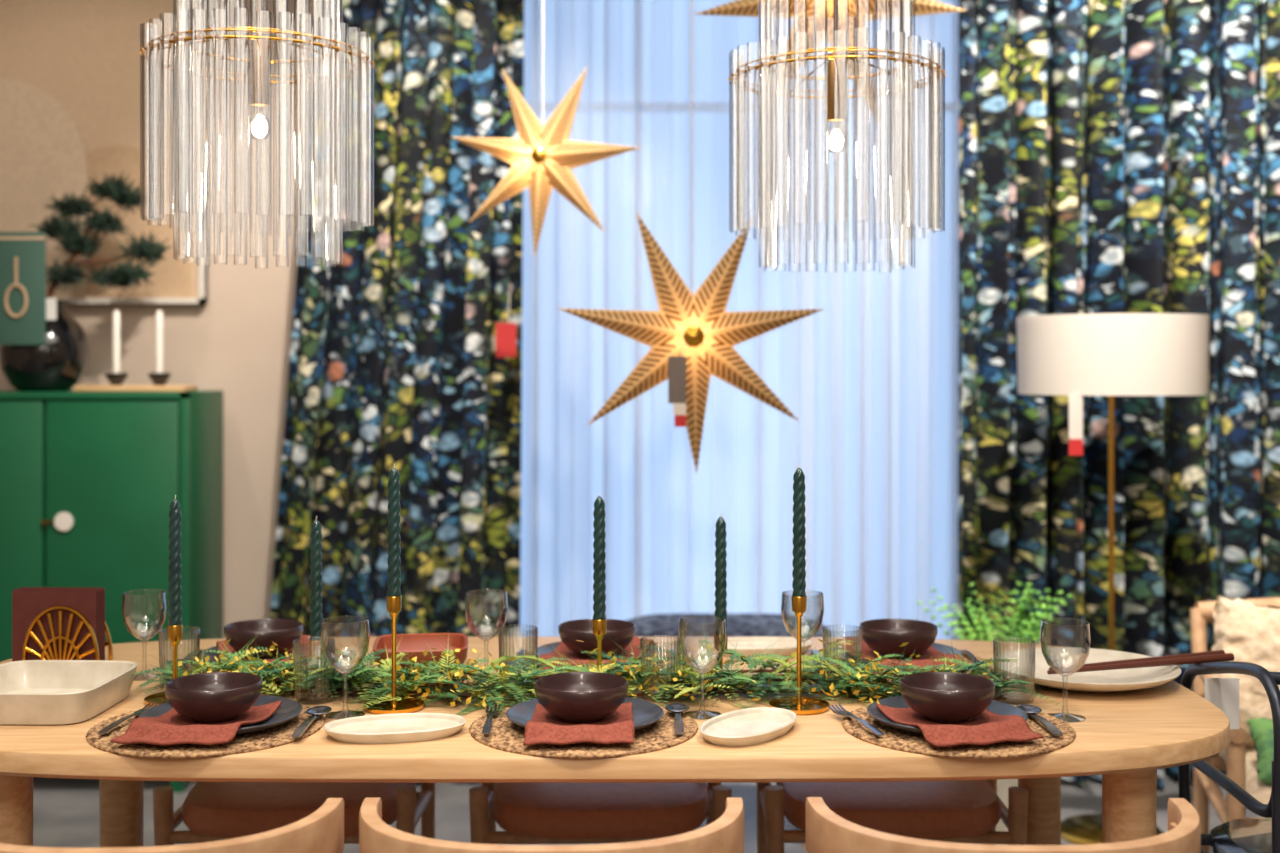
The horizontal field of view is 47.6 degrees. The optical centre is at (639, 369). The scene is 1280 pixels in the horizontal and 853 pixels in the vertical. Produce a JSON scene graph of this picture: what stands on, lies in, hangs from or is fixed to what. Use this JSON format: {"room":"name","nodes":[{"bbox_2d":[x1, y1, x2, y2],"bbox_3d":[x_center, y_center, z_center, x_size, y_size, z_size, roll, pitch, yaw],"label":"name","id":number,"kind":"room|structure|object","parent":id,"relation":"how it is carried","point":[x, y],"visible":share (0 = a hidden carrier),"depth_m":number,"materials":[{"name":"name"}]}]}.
{"room":"shop","nodes":[
{"label":"shop","id":0,"kind":"room"},
{"bbox_2d":[0,0,317,638],"bbox_3d":[-1.960,-0.300,5.110,2.680,3.300,0.120,0,0,0],"label":"wall","id":1,"kind":"structure","parent":0,"point":[237,343],"depth_m":5.05,"materials":[{"name":"paint"}]},
{"bbox_2d":[0,0,206,303],"bbox_3d":[-2.127,-0.865,5.022,1.245,1.270,0.045,0,0,0],"label":"framed picture","id":2,"kind":"object","parent":1,"relation":"attached to","point":[70,69],"visible":0.85,"depth_m":5.01,"materials":[{"name":"white paint"}]},
{"bbox_2d":[33,769,1260,852],"bbox_3d":[0.050,1.400,1.725,6.900,0.100,6.850,0,0,0],"label":"floor","id":3,"kind":"structure","parent":0,"point":[66,812],"depth_m":4.45,"materials":[{"name":"concrete"}]},
{"bbox_2d":[0,390,222,792],"bbox_3d":[-1.895,0.710,4.784,0.930,1.280,0.392,0,0,0],"label":"cabinet","id":4,"kind":"object","parent":3,"relation":"on","point":[89,481],"visible":0.61,"depth_m":4.60,"materials":[{"name":"green paint"}]},
{"bbox_2d":[0,170,171,391],"bbox_3d":[-1.823,-0.292,4.776,0.564,0.724,0.288,0,0,0],"label":"bonsai","id":5,"kind":"object","parent":4,"relation":"on","point":[59,364],"visible":0.98,"depth_m":4.74,"materials":[{"name":"plant"}]},
{"bbox_2d":[0,232,45,344],"bbox_3d":[-1.985,-0.260,4.616,0.180,0.360,0.016,0,0,0],"label":"card","id":6,"kind":"object","parent":5,"relation":"attached to","point":[22,254],"visible":1,"depth_m":4.62,"materials":[{"name":"paper"}]},
{"bbox_2d":[73,385,196,391],"bbox_3d":[-1.650,0.060,4.750,0.360,0.020,0.140,0,0,0],"label":"serving board","id":7,"kind":"object","parent":4,"relation":"on","point":[77,388],"visible":0.99,"depth_m":4.68,"materials":[{"name":"brown wood"}]},
{"bbox_2d":[105,310,127,384],"bbox_3d":[-1.715,-0.073,4.750,0.072,0.247,0.072,0,0,0],"label":"candle","id":8,"kind":"object","parent":7,"relation":"on","point":[115,378],"visible":0.83,"depth_m":4.74,"materials":[{"name":"wax"}]},
{"bbox_2d":[105,373,127,384],"bbox_3d":[-1.715,0.030,4.750,0.072,0.040,0.072,0,0,0],"label":"bowl","id":9,"kind":"object","parent":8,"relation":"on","point":[113,378],"depth_m":4.73,"materials":[{"name":"metal"}]},
{"bbox_2d":[148,310,170,384],"bbox_3d":[-1.574,-0.073,4.750,0.072,0.247,0.072,0,0,0],"label":"candle","id":10,"kind":"object","parent":7,"relation":"on","point":[158,378],"visible":0.84,"depth_m":4.74,"materials":[{"name":"wax"}]},
{"bbox_2d":[148,373,170,384],"bbox_3d":[-1.574,0.030,4.750,0.072,0.040,0.072,0,0,0],"label":"bowl","id":11,"kind":"object","parent":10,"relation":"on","point":[156,378],"depth_m":4.73,"materials":[{"name":"metal"}]},
{"bbox_2d":[0,798,343,852],"bbox_3d":[-0.720,0.992,2.162,0.562,0.717,0.530,0,0,-2],"label":"dining chair","id":12,"kind":"object","parent":3,"relation":"on","point":[322,831],"visible":1,"depth_m":1.98,"materials":[{"name":"brown wood"}]},
{"bbox_2d":[153,782,434,845],"bbox_3d":[-0.730,0.992,3.178,0.562,0.717,0.530,0,0,0],"label":"dining chair","id":13,"kind":"object","parent":3,"relation":"on","point":[211,811],"visible":0.36,"depth_m":2.97,"materials":[{"name":"leather"}]},
{"bbox_2d":[359,798,743,852],"bbox_3d":[-0.128,0.992,2.172,0.562,0.717,0.530,0,0,0],"label":"dining chair","id":14,"kind":"object","parent":3,"relation":"on","point":[725,834],"visible":1,"depth_m":1.97,"materials":[{"name":"brown wood"}]},
{"bbox_2d":[469,783,731,843],"bbox_3d":[-0.085,0.992,3.178,0.562,0.717,0.530,0,0,-1],"label":"dining chair","id":15,"kind":"object","parent":3,"relation":"on","point":[528,813],"visible":0.33,"depth_m":2.96,"materials":[{"name":"leather"}]},
{"bbox_2d":[0,637,1229,847],"bbox_3d":[-0.148,0.975,2.760,2.370,0.750,1.024,0,0,0],"label":"dining table","id":16,"kind":"object","parent":3,"relation":"on","point":[1124,737],"visible":0.52,"depth_m":2.34,"materials":[{"name":"brown wood"}]},
{"bbox_2d":[12,587,112,661],"bbox_3d":[-1.156,0.518,2.900,0.182,0.163,0.074,0,0,3],"label":"napkin holder","id":17,"kind":"object","parent":16,"relation":"on","point":[49,623],"visible":0.9,"depth_m":2.88,"materials":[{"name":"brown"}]},
{"bbox_2d":[0,660,136,724],"bbox_3d":[-1.055,0.571,2.570,0.260,0.058,0.280,0,0,2],"label":"baking dish","id":18,"kind":"object","parent":16,"relation":"on","point":[32,692],"visible":1,"depth_m":2.62,"materials":[{"name":"ceramic"}]},
{"bbox_2d":[122,589,166,680],"bbox_3d":[-0.967,0.517,2.830,0.084,0.166,0.084,0,0,0],"label":"wine glass","id":19,"kind":"object","parent":16,"relation":"on","point":[150,675],"visible":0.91,"depth_m":2.82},
{"bbox_2d":[144,495,182,705],"bbox_3d":[-0.840,0.413,2.620,0.107,0.374,0.107,0,0,0],"label":"candlestick","id":20,"kind":"object","parent":16,"relation":"on","point":[175,626],"visible":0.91,"depth_m":2.61,"materials":[{"name":"green wax"}]},
{"bbox_2d":[168,499,181,625],"bbox_3d":[-0.840,0.355,2.620,0.025,0.245,0.025,0,0,0],"label":"candle","id":21,"kind":"object","parent":20,"relation":"on","point":[175,536],"depth_m":2.61,"materials":[{"name":"green wax"}]},
{"bbox_2d":[159,627,199,689],"bbox_3d":[-0.872,0.545,2.745,0.075,0.110,0.075,0,0,0],"label":"tumbler","id":22,"kind":"object","parent":16,"relation":"on","point":[198,638],"visible":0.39,"depth_m":2.73,"materials":[{"name":"clear glass"}]},
{"bbox_2d":[86,705,324,757],"bbox_3d":[-0.724,0.596,2.430,0.384,0.008,0.383,0,0,5],"label":"woven placemat","id":23,"kind":"object","parent":16,"relation":"on","point":[279,735],"visible":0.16,"depth_m":2.31,"materials":[{"name":"wicker"}]},
{"bbox_2d":[97,703,160,733],"bbox_3d":[-0.860,0.586,2.442,0.025,0.007,0.195,0,0,7],"label":"fork","id":24,"kind":"object","parent":23,"relation":"on","point":[109,727],"visible":0.71,"depth_m":2.42,"materials":[{"name":"metal"}]},
{"bbox_2d":[139,695,302,733],"bbox_3d":[-0.700,0.582,2.427,0.264,0.022,0.264,0,0,0],"label":"dinner plate","id":25,"kind":"object","parent":23,"relation":"on","point":[289,709],"visible":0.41,"depth_m":2.45,"materials":[{"name":"ceramic"}]},
{"bbox_2d":[110,700,281,744],"bbox_3d":[-0.723,0.574,2.381,0.202,0.023,0.243,0,0,3],"label":"napkin","id":26,"kind":"object","parent":25,"relation":"on","point":[170,728],"visible":0.77,"depth_m":2.29,"materials":[{"name":"fabric"}]},
{"bbox_2d":[165,672,261,722],"bbox_3d":[-0.705,0.545,2.400,0.155,0.060,0.155,0,0,0],"label":"bowl","id":27,"kind":"object","parent":26,"relation":"on","point":[212,697],"visible":1,"depth_m":2.36,"materials":[{"name":"ceramic"}]},
{"bbox_2d":[292,706,331,737],"bbox_3d":[-0.550,0.586,2.417,0.043,0.010,0.185,0,0,1],"label":"spoon","id":28,"kind":"object","parent":23,"relation":"on","point":[316,711],"visible":1,"depth_m":2.44,"materials":[{"name":"metal"}]},
{"bbox_2d":[170,647,360,683],"bbox_3d":[-0.760,0.596,2.950,0.384,0.008,0.383,0,0,-5],"label":"woven placemat","id":29,"kind":"object","parent":16,"relation":"on","point":[188,665],"visible":0.04,"depth_m":2.99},
{"bbox_2d":[200,643,332,664],"bbox_3d":[-0.760,0.582,2.950,0.264,0.022,0.264,0,0,0],"label":"dinner plate","id":30,"kind":"object","parent":29,"relation":"on","point":[212,654],"visible":0.15,"depth_m":2.96,"materials":[{"name":"ceramic"}]},
{"bbox_2d":[216,635,318,669],"bbox_3d":[-0.761,0.574,2.953,0.192,0.024,0.316,0,0,-17],"label":"napkin","id":31,"kind":"object","parent":30,"relation":"on","point":[302,646],"visible":0.23,"depth_m":2.98,"materials":[{"name":"fabric"}]},
{"bbox_2d":[224,619,302,657],"bbox_3d":[-0.760,0.545,2.930,0.155,0.060,0.155,0,0,0],"label":"bowl","id":32,"kind":"object","parent":31,"relation":"on","point":[282,632],"visible":0.82,"depth_m":2.89,"materials":[{"name":"ceramic"}]},
{"bbox_2d":[293,639,334,704],"bbox_3d":[-0.591,0.545,2.630,0.075,0.110,0.075,0,0,0],"label":"tumbler","id":33,"kind":"object","parent":16,"relation":"on","point":[310,697],"visible":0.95,"depth_m":2.62,"materials":[{"name":"clear glass"}]},
{"bbox_2d":[288,516,344,689],"bbox_3d":[-0.612,0.438,2.740,0.107,0.324,0.107,0,0,0],"label":"candlestick","id":34,"kind":"object","parent":16,"relation":"on","point":[316,617],"visible":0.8,"depth_m":2.73,"materials":[{"name":"green wax"}]},
{"bbox_2d":[310,520,322,640],"bbox_3d":[-0.612,0.406,2.740,0.025,0.245,0.025,0,0,0],"label":"candle","id":35,"kind":"object","parent":34,"relation":"on","point":[316,617],"depth_m":2.73,"materials":[{"name":"green wax"}]},
{"bbox_2d":[321,616,369,719],"bbox_3d":[-0.512,0.517,2.520,0.084,0.166,0.084,0,0,0],"label":"wine glass","id":36,"kind":"object","parent":16,"relation":"on","point":[331,715],"visible":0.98,"depth_m":2.51,"materials":[{"name":"glass"}]},
{"bbox_2d":[363,464,424,714],"bbox_3d":[-0.436,0.383,2.570,0.107,0.434,0.107,0,0,0],"label":"candlestick","id":37,"kind":"object","parent":16,"relation":"on","point":[394,598],"visible":1,"depth_m":2.56,"materials":[{"name":"gold metal"}]},
{"bbox_2d":[387,468,400,596],"bbox_3d":[-0.436,0.295,2.570,0.025,0.245,0.025,0,0,0],"label":"candle","id":38,"kind":"object","parent":37,"relation":"on","point":[394,539],"depth_m":2.56,"materials":[{"name":"green wax"}]},
{"bbox_2d":[323,713,465,743],"bbox_3d":[-0.402,0.590,2.385,0.232,0.020,0.132,0,0,-13],"label":"oval dish","id":39,"kind":"object","parent":16,"relation":"on","point":[398,727],"visible":1,"depth_m":2.40,"materials":[{"name":"ceramic"}]},
{"bbox_2d":[373,633,467,681],"bbox_3d":[-0.430,0.567,2.850,0.184,0.066,0.184,0,0,-7],"label":"square bowl","id":40,"kind":"object","parent":16,"relation":"on","point":[409,643],"visible":0.52,"depth_m":2.92,"materials":[{"name":"ceramic"}]},
{"bbox_2d":[465,589,507,674],"bbox_3d":[-0.300,0.517,2.830,0.084,0.166,0.084,0,0,0],"label":"wine glass","id":41,"kind":"object","parent":16,"relation":"on","point":[505,593],"visible":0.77,"depth_m":2.82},
{"bbox_2d":[498,626,537,684],"bbox_3d":[-0.232,0.545,2.760,0.075,0.110,0.075,0,0,0],"label":"tumbler","id":42,"kind":"object","parent":16,"relation":"on","point":[536,639],"visible":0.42,"depth_m":2.75,"materials":[{"name":"clear glass"}]},
{"bbox_2d":[469,705,697,757],"bbox_3d":[-0.094,0.596,2.430,0.384,0.008,0.383,0,0,5],"label":"woven placemat","id":43,"kind":"object","parent":16,"relation":"on","point":[505,735],"visible":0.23,"depth_m":2.32,"materials":[{"name":"wicker"}]},
{"bbox_2d":[482,703,500,733],"bbox_3d":[-0.252,0.586,2.442,0.025,0.007,0.195,0,0,-2],"label":"fork","id":44,"kind":"object","parent":43,"relation":"on","point":[487,726],"visible":0.98,"depth_m":2.42,"materials":[{"name":"metal"}]},
{"bbox_2d":[506,697,663,729],"bbox_3d":[-0.092,0.582,2.427,0.264,0.022,0.264,0,0,0],"label":"dinner plate","id":45,"kind":"object","parent":43,"relation":"on","point":[645,713],"visible":0.38,"depth_m":2.45,"materials":[{"name":"ceramic"}]},
{"bbox_2d":[523,702,634,745],"bbox_3d":[-0.096,0.574,2.381,0.174,0.023,0.243,0,0,0],"label":"napkin","id":46,"kind":"object","parent":45,"relation":"on","point":[544,727],"visible":0.77,"depth_m":2.29,"materials":[{"name":"fabric"}]},
{"bbox_2d":[534,672,627,722],"bbox_3d":[-0.097,0.545,2.400,0.155,0.060,0.155,0,0,0],"label":"bowl","id":47,"kind":"object","parent":46,"relation":"on","point":[575,697],"visible":1,"depth_m":2.36,"materials":[{"name":"ceramic"}]},
{"bbox_2d":[665,703,689,733],"bbox_3d":[0.064,0.586,2.438,0.043,0.010,0.185,0,0,0],"label":"spoon","id":48,"kind":"object","parent":43,"relation":"on","point":[677,709],"visible":1,"depth_m":2.47,"materials":[{"name":"metal"}]},
{"bbox_2d":[504,650,685,680],"bbox_3d":[-0.087,0.596,2.950,0.384,0.008,0.383,0,0,5],"label":"woven placemat","id":49,"kind":"object","parent":16,"relation":"on","point":[527,653],"visible":0.02,"depth_m":2.96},
{"bbox_2d":[506,650,526,666],"bbox_3d":[-0.245,0.586,2.947,0.043,0.010,0.185,0,0,0],"label":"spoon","id":50,"kind":"object","parent":49,"relation":"on","point":[522,652],"visible":0.51,"depth_m":2.91,"materials":[{"name":"metal"}]},
{"bbox_2d":[533,642,661,663],"bbox_3d":[-0.087,0.582,2.950,0.264,0.022,0.264,0,0,0],"label":"dinner plate","id":51,"kind":"object","parent":49,"relation":"on","point":[540,650],"visible":0.23,"depth_m":2.98,"materials":[{"name":"ceramic"}]},
{"bbox_2d":[537,636,656,670],"bbox_3d":[-0.086,0.574,2.954,0.192,0.024,0.316,0,0,11],"label":"napkin","id":52,"kind":"object","parent":51,"relation":"on","point":[562,650],"visible":0.34,"depth_m":2.94,"materials":[{"name":"fabric"}]},
{"bbox_2d":[559,619,634,657],"bbox_3d":[-0.087,0.545,2.930,0.155,0.060,0.155,0,0,0],"label":"bowl","id":53,"kind":"object","parent":52,"relation":"on","point":[621,632],"visible":0.83,"depth_m":2.88,"materials":[{"name":"ceramic"}]},
{"bbox_2d":[133,626,1064,716],"bbox_3d":[-0.085,0.545,2.700,1.732,0.125,0.464,0,0,0],"label":"garland","id":54,"kind":"object","parent":16,"relation":"on","point":[271,674],"visible":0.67,"depth_m":2.67,"materials":[{"name":"green plant"}]},
{"bbox_2d":[592,493,627,692],"bbox_3d":[-0.075,0.413,2.680,0.107,0.374,0.107,0,0,0],"label":"candlestick","id":55,"kind":"object","parent":16,"relation":"on","point":[599,621],"visible":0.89,"depth_m":2.67,"materials":[{"name":"wax"}]},
{"bbox_2d":[593,496,605,619],"bbox_3d":[-0.075,0.355,2.680,0.025,0.245,0.025,0,0,0],"label":"candle","id":56,"kind":"object","parent":55,"relation":"on","point":[599,555],"depth_m":2.67,"materials":[{"name":"green wax"}]},
{"bbox_2d":[640,637,680,701],"bbox_3d":[0.038,0.545,2.650,0.075,0.110,0.075,0,0,0],"label":"tumbler","id":57,"kind":"object","parent":16,"relation":"on","point":[649,698],"visible":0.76,"depth_m":2.64,"materials":[{"name":"clear glass"}]},
{"bbox_2d":[678,616,725,719],"bbox_3d":[0.108,0.517,2.520,0.084,0.166,0.084,0,0,0],"label":"wine glass","id":58,"kind":"object","parent":16,"relation":"on","point":[692,713],"visible":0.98,"depth_m":2.51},
{"bbox_2d":[712,513,746,684],"bbox_3d":[0.156,0.438,2.800,0.107,0.324,0.107,0,0,0],"label":"candlestick","id":59,"kind":"object","parent":16,"relation":"on","point":[720,533],"visible":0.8,"depth_m":2.79,"materials":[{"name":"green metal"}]},
{"bbox_2d":[714,517,726,634],"bbox_3d":[0.156,0.406,2.800,0.025,0.245,0.025,0,0,0],"label":"candle","id":60,"kind":"object","parent":59,"relation":"on","point":[720,533],"depth_m":2.79,"materials":[{"name":"green wax"}]},
{"bbox_2d":[699,707,796,746],"bbox_3d":[0.180,0.590,2.395,0.128,0.020,0.224,0,0,34],"label":"oval dish","id":61,"kind":"object","parent":16,"relation":"on","point":[758,725],"visible":1,"depth_m":2.40,"materials":[{"name":"ceramic"}]},
{"bbox_2d":[703,636,812,657],"bbox_3d":[0.250,0.589,3.080,0.236,0.022,0.132,0,0,-6],"label":"oval dish","id":62,"kind":"object","parent":16,"relation":"on","point":[757,644],"visible":0.61,"depth_m":3.11,"materials":[{"name":"ceramic"}]},
{"bbox_2d":[769,464,829,714],"bbox_3d":[0.282,0.383,2.570,0.107,0.434,0.107,0,0,0],"label":"candlestick","id":63,"kind":"object","parent":16,"relation":"on","point":[801,705],"visible":1,"depth_m":2.56,"materials":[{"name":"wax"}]},
{"bbox_2d":[792,468,805,596],"bbox_3d":[0.282,0.295,2.570,0.025,0.245,0.025,0,0,0],"label":"candle","id":64,"kind":"object","parent":63,"relation":"on","point":[799,541],"depth_m":2.56,"materials":[{"name":"green wax"}]},
{"bbox_2d":[781,590,823,678],"bbox_3d":[0.316,0.517,2.820,0.084,0.166,0.084,0,0,0],"label":"wine glass","id":65,"kind":"object","parent":16,"relation":"on","point":[782,598],"visible":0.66,"depth_m":2.81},
{"bbox_2d":[822,626,861,687],"bbox_3d":[0.385,0.545,2.760,0.075,0.110,0.075,0,0,0],"label":"tumbler","id":66,"kind":"object","parent":16,"relation":"on","point":[859,633],"visible":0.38,"depth_m":2.75,"materials":[{"name":"clear glass"}]},
{"bbox_2d":[802,648,992,681],"bbox_3d":[0.522,0.596,2.950,0.384,0.008,0.383,0,0,5],"label":"woven placemat","id":67,"kind":"object","parent":16,"relation":"on","point":[965,656],"visible":0.04,"depth_m":2.97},
{"bbox_2d":[831,643,962,664],"bbox_3d":[0.522,0.582,2.950,0.264,0.022,0.264,0,0,0],"label":"dinner plate","id":68,"kind":"object","parent":67,"relation":"on","point":[940,647],"visible":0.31,"depth_m":2.97,"materials":[{"name":"ceramic"}]},
{"bbox_2d":[826,636,963,673],"bbox_3d":[0.522,0.574,2.951,0.193,0.024,0.318,0,0,-11],"label":"napkin","id":69,"kind":"object","parent":68,"relation":"on","point":[921,661],"visible":0.42,"depth_m":2.92,"materials":[{"name":"fabric"}]},
{"bbox_2d":[860,619,936,657],"bbox_3d":[0.522,0.545,2.930,0.155,0.060,0.155,0,0,0],"label":"bowl","id":70,"kind":"object","parent":69,"relation":"on","point":[887,635],"visible":0.93,"depth_m":2.88,"materials":[{"name":"ceramic"}]},
{"bbox_2d":[841,705,1075,757],"bbox_3d":[0.531,0.596,2.430,0.384,0.008,0.383,0,0,5],"label":"woven placemat","id":71,"kind":"object","parent":16,"relation":"on","point":[893,738],"visible":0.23,"depth_m":2.32,"materials":[{"name":"wicker"}]},
{"bbox_2d":[828,705,883,735],"bbox_3d":[0.363,0.586,2.429,0.025,0.007,0.195,0,0,-15],"label":"fork","id":72,"kind":"object","parent":71,"relation":"on","point":[841,711],"visible":1,"depth_m":2.43,"materials":[{"name":"metal"}]},
{"bbox_2d":[867,696,1027,732],"bbox_3d":[0.513,0.582,2.427,0.264,0.022,0.264,0,0,0],"label":"dinner plate","id":73,"kind":"object","parent":71,"relation":"on","point":[997,707],"visible":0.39,"depth_m":2.46,"materials":[{"name":"ceramic"}]},
{"bbox_2d":[876,704,1043,746],"bbox_3d":[0.521,0.574,2.383,0.196,0.023,0.243,0,0,-11],"label":"napkin","id":74,"kind":"object","parent":73,"relation":"on","point":[985,728],"visible":0.78,"depth_m":2.30,"materials":[{"name":"fabric"}]},
{"bbox_2d":[899,672,994,722],"bbox_3d":[0.508,0.545,2.400,0.155,0.060,0.155,0,0,0],"label":"bowl","id":75,"kind":"object","parent":74,"relation":"on","point":[945,697],"visible":1,"depth_m":2.36,"materials":[{"name":"ceramic"}]},
{"bbox_2d":[1016,704,1062,735],"bbox_3d":[0.669,0.586,2.427,0.043,0.010,0.185,0,0,-3],"label":"spoon","id":76,"kind":"object","parent":71,"relation":"on","point":[1032,711],"visible":0.84,"depth_m":2.44,"materials":[{"name":"metal"}]},
{"bbox_2d":[993,638,1035,704],"bbox_3d":[0.679,0.545,2.630,0.075,0.110,0.075,0,0,0],"label":"tumbler","id":77,"kind":"object","parent":16,"relation":"on","point":[1019,696],"visible":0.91,"depth_m":2.62,"materials":[{"name":"clear glass"}]},
{"bbox_2d":[1040,618,1090,722],"bbox_3d":[0.733,0.517,2.500,0.084,0.166,0.084,0,0,0],"label":"wine glass","id":78,"kind":"object","parent":16,"relation":"on","point":[1078,718],"visible":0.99,"depth_m":2.49,"materials":[{"name":"glass"}]},
{"bbox_2d":[992,647,1180,691],"bbox_3d":[0.855,0.583,2.790,0.350,0.034,0.350,0,0,0],"label":"serving plate","id":79,"kind":"object","parent":16,"relation":"on","point":[1117,680],"visible":0.77,"depth_m":2.81,"materials":[{"name":"ceramic"}]},
{"bbox_2d":[1047,650,1233,674],"bbox_3d":[0.948,0.555,2.757,0.377,0.024,0.121,0,0,0],"label":"chopsticks","id":80,"kind":"object","parent":79,"relation":"on","point":[1218,655],"depth_m":2.75,"materials":[{"name":"wood"}]},
{"bbox_2d":[624,613,831,847],"bbox_3d":[0.240,1.045,4.250,0.660,0.610,0.460,0,0,0],"label":"armchair","id":81,"kind":"object","parent":3,"relation":"on","point":[738,624],"visible":0.21,"depth_m":4.20,"materials":[{"name":"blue fabric"}]},
{"bbox_2d":[756,779,1027,852],"bbox_3d":[0.530,0.992,3.178,0.562,0.717,0.530,0,0,1],"label":"dining chair","id":82,"kind":"object","parent":3,"relation":"on","point":[959,811],"visible":0.29,"depth_m":2.97,"materials":[{"name":"leather"}]},
{"bbox_2d":[917,582,1073,844],"bbox_3d":[0.991,0.979,4.131,0.410,0.742,0.391,0,0,-28],"label":"potted fern","id":83,"kind":"object","parent":3,"relation":"on","point":[1003,785],"visible":0.33,"depth_m":4.12,"materials":[{"name":"plant"}]},
{"bbox_2d":[996,779,1017,844],"bbox_3d":[1.020,1.180,4.120,0.280,0.340,0.280,0,0,0],"label":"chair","id":84,"kind":"object","parent":83,"relation":"attached to","point":[1003,785],"depth_m":4.00,"materials":[{"name":"wood"}]},
{"bbox_2d":[806,797,1200,852],"bbox_3d":[0.527,0.992,2.172,0.562,0.717,0.530,0,0,1],"label":"dining chair","id":85,"kind":"object","parent":3,"relation":"on","point":[826,831],"visible":1,"depth_m":1.98,"materials":[{"name":"brown wood"}]},
{"bbox_2d":[1017,313,1209,844],"bbox_3d":[1.365,0.598,4.200,0.530,1.504,0.530,0,0,0],"label":"floor lamp","id":86,"kind":"object","parent":3,"relation":"on","point":[1110,355],"visible":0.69,"depth_m":3.99,"materials":[{"name":"fabric"}]},
{"bbox_2d":[1178,661,1279,852],"bbox_3d":[1.323,0.923,2.590,0.543,0.857,0.532,0,0,1],"label":"armchair","id":87,"kind":"object","parent":3,"relation":"on","point":[1261,834],"visible":0.82,"depth_m":2.69,"materials":[{"name":"metal"}]},
{"bbox_2d":[1190,596,1279,852],"bbox_3d":[1.742,0.964,3.554,0.730,0.775,0.790,0,0,14],"label":"lounge armchair","id":88,"kind":"object","parent":3,"relation":"on","point":[1249,629],"visible":0.54,"depth_m":3.57,"materials":[{"name":"brown wood"}]},
{"bbox_2d":[1219,745,1271,806],"bbox_3d":[1.744,0.980,3.500,0.642,0.144,0.662,0,0,14],"label":"seat cushion","id":89,"kind":"object","parent":88,"relation":"on","point":[1255,777],"depth_m":3.30,"materials":[{"name":"beige fabric"}]},
{"bbox_2d":[1211,596,1279,747],"bbox_3d":[1.649,0.776,3.564,0.491,0.371,0.163,9,-17,20],"label":"fluffy cushion","id":90,"kind":"object","parent":88,"relation":"on","point":[1247,630],"depth_m":3.58,"materials":[{"name":"fur"}]},
{"bbox_2d":[1247,717,1273,785],"bbox_3d":[1.569,0.895,3.337,0.303,0.096,0.204,6,30,11],"label":"cushion","id":91,"kind":"object","parent":88,"relation":"on","point":[1261,729],"depth_m":3.35,"materials":[{"name":"green fabric"}]},
{"bbox_3d":[0.050,-2.000,1.725,6.900,0.100,6.850,0,0,0],"label":"ceiling","id":92,"kind":"structure","parent":0,"visible":0},
{"bbox_2d":[139,0,374,268],"bbox_3d":[-0.706,-1.074,2.690,0.422,1.753,0.421,0,0,0],"label":"chandelier","id":93,"kind":"object","parent":92,"relation":"hanging from","point":[257,71],"visible":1,"depth_m":2.67,"materials":[{"name":"clear glass"}]},
{"bbox_2d":[249,32,268,106],"bbox_3d":[-0.706,-0.561,2.690,0.036,0.140,0.036,0,0,0],"label":"socket","id":94,"kind":"object","parent":93,"relation":"attached to","point":[259,47],"depth_m":2.67,"materials":[{"name":"gold metal"}]},
{"bbox_2d":[452,0,639,256],"bbox_3d":[-0.271,-1.133,4.096,0.561,1.634,0.103,0,0,11],"label":"star","id":95,"kind":"object","parent":92,"relation":"hanging from","point":[543,158],"visible":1,"depth_m":4.08,"materials":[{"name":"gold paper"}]},
{"bbox_2d":[557,0,823,473],"bbox_3d":[0.136,-0.837,3.797,0.708,2.226,0.129,0,0,-3],"label":"star","id":96,"kind":"object","parent":92,"relation":"hanging from","point":[700,320],"visible":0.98,"depth_m":3.78,"materials":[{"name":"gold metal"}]},
{"bbox_2d":[668,343,686,426],"bbox_3d":[0.097,0.037,3.720,0.049,0.216,0.042,0,0,0],"label":"tag","id":97,"kind":"object","parent":96,"relation":"hanging from","point":[676,364],"visible":1,"depth_m":3.70,"materials":[{"name":"paper"}]},
{"bbox_2d":[693,0,965,122],"bbox_3d":[0.512,-1.305,3.897,0.743,1.290,0.134,0,0,-3],"label":"star","id":98,"kind":"object","parent":92,"relation":"hanging from","point":[742,8],"visible":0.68,"depth_m":3.88,"materials":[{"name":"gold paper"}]},
{"bbox_2d":[728,0,945,272],"bbox_3d":[0.384,-1.073,2.840,0.422,1.754,0.421,0,0,0],"label":"chandelier","id":99,"kind":"object","parent":92,"relation":"hanging from","point":[835,78],"visible":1,"depth_m":2.83,"materials":[{"name":"clear glass"}]},
{"bbox_2d":[828,51,844,121],"bbox_3d":[0.384,-0.559,2.840,0.036,0.140,0.036,0,0,0],"label":"socket","id":100,"kind":"object","parent":99,"relation":"attached to","point":[840,64],"depth_m":2.82,"materials":[{"name":"gold metal"}]},
{"bbox_3d":[0.800,-1.870,4.730,4.600,0.030,0.060,0,0,0],"label":"rail","id":101,"kind":"object","parent":92,"relation":"attached to","visible":0},
{"bbox_2d":[269,0,523,636],"bbox_3d":[-0.821,-0.260,4.738,0.898,3.180,0.193,0,0,0],"label":"floral curtain","id":102,"kind":"object","parent":101,"relation":"hanging from","point":[393,360],"visible":0.67,"depth_m":4.72,"materials":[{"name":"fabric"}]},
{"bbox_2d":[496,292,515,356],"bbox_3d":[-0.427,-0.145,4.648,0.065,0.210,0.046,0,0,0],"label":"tag","id":103,"kind":"object","parent":102,"relation":"hanging from","point":[505,332],"visible":1,"depth_m":4.62,"materials":[{"name":"red paper"}]},
{"bbox_2d":[520,0,957,639],"bbox_3d":[0.303,-0.265,4.906,1.815,3.170,0.185,0,0,0],"label":"sheer curtain","id":104,"kind":"object","parent":101,"relation":"hanging from","point":[869,378],"visible":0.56,"depth_m":4.91,"materials":[{"name":"fabric"}]},
{"bbox_2d":[957,0,1279,786],"bbox_3d":[1.984,-0.260,4.731,1.915,3.180,0.248,0,0,0],"label":"floral curtain","id":105,"kind":"object","parent":101,"relation":"hanging from","point":[1115,156],"visible":0.72,"depth_m":4.71,"materials":[{"name":"fabric"}]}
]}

